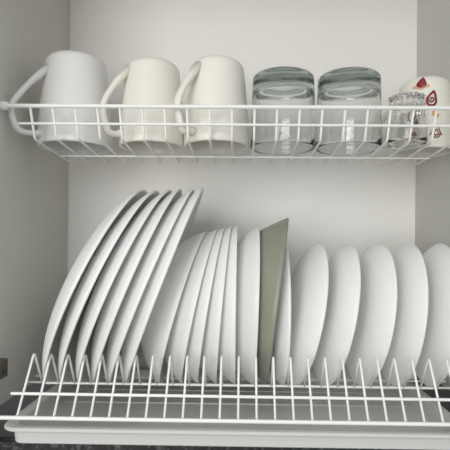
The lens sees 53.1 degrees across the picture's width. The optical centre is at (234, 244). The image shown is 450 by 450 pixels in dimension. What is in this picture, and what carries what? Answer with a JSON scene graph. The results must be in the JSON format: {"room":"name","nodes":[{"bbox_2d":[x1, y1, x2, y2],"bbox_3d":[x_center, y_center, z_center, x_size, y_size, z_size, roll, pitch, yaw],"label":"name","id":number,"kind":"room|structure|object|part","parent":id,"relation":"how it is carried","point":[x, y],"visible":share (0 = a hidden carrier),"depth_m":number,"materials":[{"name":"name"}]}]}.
{"room":"kitchen","nodes":[
{"label":"kitchen","id":0,"kind":"room"},
{"bbox_2d":[0,377,449,437],"bbox_3d":[0.007,0.350,0.765,2.400,2.400,0.050,1,0,1],"label":"wall","id":1,"kind":"structure","parent":0,"point":[10,407],"depth_m":0.74,"materials":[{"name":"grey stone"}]},
{"bbox_2d":[0,437,403,449],"bbox_3d":[0.005,0.486,0.730,2.380,0.328,0.020,1,0,1],"label":"trim","id":2,"kind":"structure","parent":1,"relation":"attached to","point":[5,443],"depth_m":0.72,"materials":[{"name":"stone"}]},
{"bbox_2d":[0,0,449,404],"bbox_3d":[0.009,-0.112,0.569,0.599,0.652,0.338,1,0,1],"label":"upper cabinet","id":3,"kind":"object","parent":1,"relation":"attached to","point":[51,205],"visible":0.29,"depth_m":0.73,"materials":[{"name":"white laminate"}]},
{"bbox_2d":[0,358,7,379],"bbox_3d":[-0.270,0.142,0.495,0.012,0.021,0.062,1,0,1],"label":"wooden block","id":4,"kind":"object","parent":3,"relation":"attached to","point":[3,361],"visible":1,"depth_m":0.52,"materials":[{"name":"brown wood"}]},
{"bbox_3d":[-0.281,-0.117,0.573,0.018,0.612,0.338,1,0,1],"label":"panel","id":5,"kind":"part","parent":3,"relation":"part of","materials":[{"name":"grey laminate"}]},
{"bbox_2d":[0,352,449,426],"bbox_3d":[0.006,0.152,0.573,0.559,0.063,0.249,1,0,1],"label":"dish rack","id":6,"kind":"object","parent":3,"relation":"in","point":[204,378],"visible":0.98,"depth_m":0.47,"materials":[{"name":"white metal"}]},
{"bbox_2d":[42,189,147,384],"bbox_3d":[-0.176,0.052,0.593,0.116,0.250,0.274,1,0,-3],"label":"dinner plate","id":7,"kind":"object","parent":6,"relation":"in","point":[56,323],"visible":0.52,"depth_m":0.49,"materials":[{"name":"white ceramic"}]},
{"bbox_2d":[58,190,159,384],"bbox_3d":[-0.159,0.052,0.593,0.115,0.249,0.272,1,0,-3],"label":"dinner plate","id":8,"kind":"object","parent":6,"relation":"in","point":[71,329],"visible":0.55,"depth_m":0.49,"materials":[{"name":"white ceramic"}]},
{"bbox_2d":[75,189,171,384],"bbox_3d":[-0.140,0.052,0.593,0.112,0.250,0.272,1,0,-3],"label":"dinner plate","id":9,"kind":"object","parent":6,"relation":"in","point":[114,262],"visible":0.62,"depth_m":0.48,"materials":[{"name":"white ceramic"}]},
{"bbox_2d":[91,188,181,381],"bbox_3d":[-0.125,0.051,0.593,0.108,0.252,0.272,1,0,-3],"label":"dinner plate","id":10,"kind":"object","parent":6,"relation":"in","point":[111,305],"visible":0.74,"depth_m":0.48,"materials":[{"name":"white ceramic"}]},
{"bbox_2d":[106,189,193,385],"bbox_3d":[-0.108,0.052,0.592,0.107,0.251,0.271,1,0,-3],"label":"dinner plate","id":11,"kind":"object","parent":6,"relation":"in","point":[135,290],"visible":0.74,"depth_m":0.48,"materials":[{"name":"white ceramic"}]},
{"bbox_2d":[121,187,203,385],"bbox_3d":[-0.092,0.051,0.592,0.101,0.254,0.271,1,0,-5],"label":"dinner plate","id":12,"kind":"object","parent":6,"relation":"in","point":[131,347],"visible":0.59,"depth_m":0.48,"materials":[{"name":"white ceramic"}]},
{"bbox_2d":[141,232,206,382],"bbox_3d":[-0.079,0.081,0.598,0.083,0.197,0.205,1,0,2],"label":"pasta bowl","id":13,"kind":"object","parent":6,"relation":"in","point":[155,337],"visible":0.51,"depth_m":0.52,"materials":[{"name":"white ceramic"}]},
{"bbox_2d":[164,229,217,383],"bbox_3d":[-0.060,0.079,0.597,0.074,0.201,0.205,1,0,2],"label":"pasta bowl","id":14,"kind":"object","parent":6,"relation":"in","point":[177,343],"visible":0.4,"depth_m":0.51,"materials":[{"name":"white ceramic"}]},
{"bbox_2d":[184,228,224,383],"bbox_3d":[-0.047,0.078,0.597,0.067,0.203,0.205,1,0,2],"label":"pasta bowl","id":15,"kind":"object","parent":6,"relation":"in","point":[194,347],"visible":0.23,"depth_m":0.51,"materials":[{"name":"white ceramic"}]},
{"bbox_2d":[199,227,231,383],"bbox_3d":[-0.033,0.077,0.597,0.058,0.204,0.205,1,0,2],"label":"pasta bowl","id":16,"kind":"object","parent":6,"relation":"in","point":[210,346],"visible":0.32,"depth_m":0.51,"materials":[{"name":"white ceramic"}]},
{"bbox_3d":[0.004,0.176,0.450,0.559,0.004,0.004,1,0,1],"label":"rail","id":17,"kind":"part","parent":6,"relation":"part of","materials":[{"name":"white metal"}]},
{"bbox_2d":[4,367,449,449],"bbox_3d":[0.004,0.202,0.582,0.496,0.021,0.239,1,0,1],"label":"drip tray","id":18,"kind":"object","parent":6,"relation":"attached to","point":[26,431],"visible":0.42,"depth_m":0.54,"materials":[{"name":"white plastic"}]},
{"bbox_2d":[217,226,237,383],"bbox_3d":[-0.020,0.077,0.596,0.047,0.205,0.205,1,0,1],"label":"pasta bowl","id":19,"kind":"object","parent":6,"relation":"in","point":[227,340],"visible":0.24,"depth_m":0.51,"materials":[{"name":"white ceramic"}]},
{"bbox_3d":[0.015,0.156,0.463,0.492,0.003,0.003,1,0,1],"label":"rail","id":20,"kind":"part","parent":6,"relation":"part of","materials":[{"name":"white metal"}]},
{"bbox_3d":[0.006,0.182,0.586,0.559,0.003,0.003,1,0,1],"label":"rail","id":21,"kind":"part","parent":6,"relation":"part of","materials":[{"name":"white metal"}]},
{"bbox_3d":[0.004,0.159,0.510,0.438,0.003,0.003,1,0,1],"label":"rail","id":22,"kind":"part","parent":6,"relation":"part of","materials":[{"name":"white metal"}]},
{"bbox_3d":[0.007,0.182,0.614,0.559,0.003,0.003,1,0,1],"label":"rail","id":23,"kind":"part","parent":6,"relation":"part of","materials":[{"name":"white metal"}]},
{"bbox_2d":[235,226,259,384],"bbox_3d":[0.005,0.077,0.596,0.047,0.205,0.205,2,0,1],"label":"pasta bowl","id":24,"kind":"object","parent":6,"relation":"in","point":[248,247],"visible":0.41,"depth_m":0.51,"materials":[{"name":"white ceramic"}]},
{"bbox_2d":[257,218,288,383],"bbox_3d":[0.039,0.072,0.601,0.064,0.217,0.218,1,0,6],"label":"plate","id":25,"kind":"object","parent":6,"relation":"in","point":[273,238],"visible":0.67,"depth_m":0.51,"materials":[{"name":"green ceramic"}]},
{"bbox_2d":[270,244,290,384],"bbox_3d":[0.054,0.087,0.593,0.022,0.186,0.186,1,0,1],"label":"bowl","id":26,"kind":"object","parent":6,"relation":"in","point":[282,337],"visible":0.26,"depth_m":0.51,"materials":[{"name":"white ceramic"}]},
{"bbox_2d":[287,244,328,384],"bbox_3d":[0.087,0.089,0.593,0.049,0.183,0.186,1,0,-3],"label":"bowl","id":27,"kind":"object","parent":6,"relation":"in","point":[310,276],"visible":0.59,"depth_m":0.53,"materials":[{"name":"white ceramic"}]},
{"bbox_2d":[312,244,360,385],"bbox_3d":[0.127,0.090,0.592,0.049,0.183,0.186,1,0,-2],"label":"bowl","id":28,"kind":"object","parent":6,"relation":"in","point":[344,288],"visible":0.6,"depth_m":0.53,"materials":[{"name":"white ceramic"}]},
{"bbox_2d":[345,244,396,385],"bbox_3d":[0.169,0.090,0.591,0.044,0.184,0.186,1,0,-2],"label":"bowl","id":29,"kind":"object","parent":6,"relation":"in","point":[375,324],"visible":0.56,"depth_m":0.53,"materials":[{"name":"white ceramic"}]},
{"bbox_2d":[381,243,428,386],"bbox_3d":[0.210,0.090,0.592,0.040,0.184,0.186,1,0,4],"label":"bowl","id":30,"kind":"object","parent":6,"relation":"in","point":[409,332],"visible":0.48,"depth_m":0.53,"materials":[{"name":"white ceramic"}]},
{"bbox_2d":[415,243,449,386],"bbox_3d":[0.253,0.090,0.591,0.038,0.185,0.186,1,0,8],"label":"bowl","id":31,"kind":"object","parent":6,"relation":"in","point":[436,345],"visible":0.46,"depth_m":0.54,"materials":[{"name":"white ceramic"}]},
{"bbox_2d":[0,101,449,164],"bbox_3d":[0.009,-0.139,0.579,0.562,0.048,0.136,1,0,1],"label":"rack","id":32,"kind":"object","parent":3,"relation":"attached to","point":[4,105],"visible":1,"depth_m":0.52,"materials":[{"name":"white metal"}]},
{"bbox_2d":[8,50,112,154],"bbox_3d":[-0.212,-0.186,0.582,0.095,0.118,0.122,1,0,13],"label":"coffee mug","id":33,"kind":"object","parent":32,"relation":"on","point":[69,76],"visible":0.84,"depth_m":0.56,"materials":[{"name":"white ceramic"}]},
{"bbox_3d":[-0.250,-0.181,0.552,0.013,0.095,0.053,1,0,44],"label":"handle","id":34,"kind":"part","parent":33,"relation":"part of","materials":[{"name":"white ceramic"}]},
{"bbox_2d":[99,57,184,153],"bbox_3d":[-0.110,-0.180,0.578,0.084,0.108,0.101,1,0,19],"label":"coffee mug","id":35,"kind":"object","parent":32,"relation":"on","point":[147,80],"visible":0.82,"depth_m":0.55,"materials":[{"name":"white ceramic"}]},
{"bbox_3d":[-0.146,-0.180,0.557,0.042,0.094,0.014,1,0,-37],"label":"handle","id":36,"kind":"part","parent":35,"relation":"part of","materials":[{"name":"white ceramic"}]},
{"bbox_2d":[174,55,248,153],"bbox_3d":[-0.024,-0.180,0.571,0.084,0.108,0.101,1,0,8],"label":"coffee mug","id":37,"kind":"object","parent":32,"relation":"on","point":[211,79],"visible":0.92,"depth_m":0.55,"materials":[{"name":"white ceramic"}]},
{"bbox_3d":[-0.055,-0.179,0.543,0.014,0.094,0.042,1,0,42],"label":"handle","id":38,"kind":"part","parent":37,"relation":"part of","materials":[{"name":"white ceramic"}]},
{"bbox_3d":[0.009,-0.158,0.516,0.550,0.005,0.005,1,0,1],"label":"rail","id":39,"kind":"part","parent":32,"relation":"part of","materials":[{"name":"white metal"}]},
{"bbox_3d":[0.010,-0.140,0.522,0.524,0.003,0.003,1,0,1],"label":"rail","id":40,"kind":"part","parent":32,"relation":"part of","materials":[{"name":"white metal"}]},
{"bbox_3d":[0.012,-0.117,0.600,0.493,0.003,0.003,1,0,1],"label":"rail","id":41,"kind":"part","parent":32,"relation":"part of","materials":[{"name":"white metal"}]},
{"bbox_2d":[250,66,314,154],"bbox_3d":[0.063,-0.171,0.582,0.084,0.092,0.084,1,0,1],"label":"glass tumbler","id":42,"kind":"object","parent":32,"relation":"on","point":[282,85],"visible":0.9,"depth_m":0.55,"materials":[{"name":"clear glass"}]},
{"bbox_2d":[315,67,381,154],"bbox_3d":[0.147,-0.170,0.581,0.084,0.092,0.084,1,0,1],"label":"glass tumbler","id":43,"kind":"object","parent":32,"relation":"on","point":[359,86],"visible":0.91,"depth_m":0.55,"materials":[{"name":"clear glass"}]},
{"bbox_2d":[385,92,427,148],"bbox_3d":[0.211,-0.153,0.553,0.049,0.059,0.049,1,0,1],"label":"glass","id":44,"kind":"object","parent":32,"relation":"on","point":[398,136],"visible":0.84,"depth_m":0.54,"materials":[{"name":"clear glass"}]},
{"bbox_2d":[382,76,449,156],"bbox_3d":[0.251,-0.170,0.609,0.076,0.095,0.091,1,0,-20],"label":"coffee mug","id":45,"kind":"object","parent":32,"relation":"on","point":[436,89],"visible":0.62,"depth_m":0.57,"materials":[{"name":"white ceramic"}]},
{"bbox_3d":[0.217,-0.169,0.627,0.038,0.070,0.012,1,0,36],"label":"handle","id":46,"kind":"part","parent":45,"relation":"part of","materials":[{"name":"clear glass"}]},
{"bbox_3d":[0.299,-0.111,0.565,0.018,0.612,0.338,1,0,1],"label":"panel","id":47,"kind":"part","parent":3,"relation":"part of","materials":[{"name":"grey laminate"}]}
]}

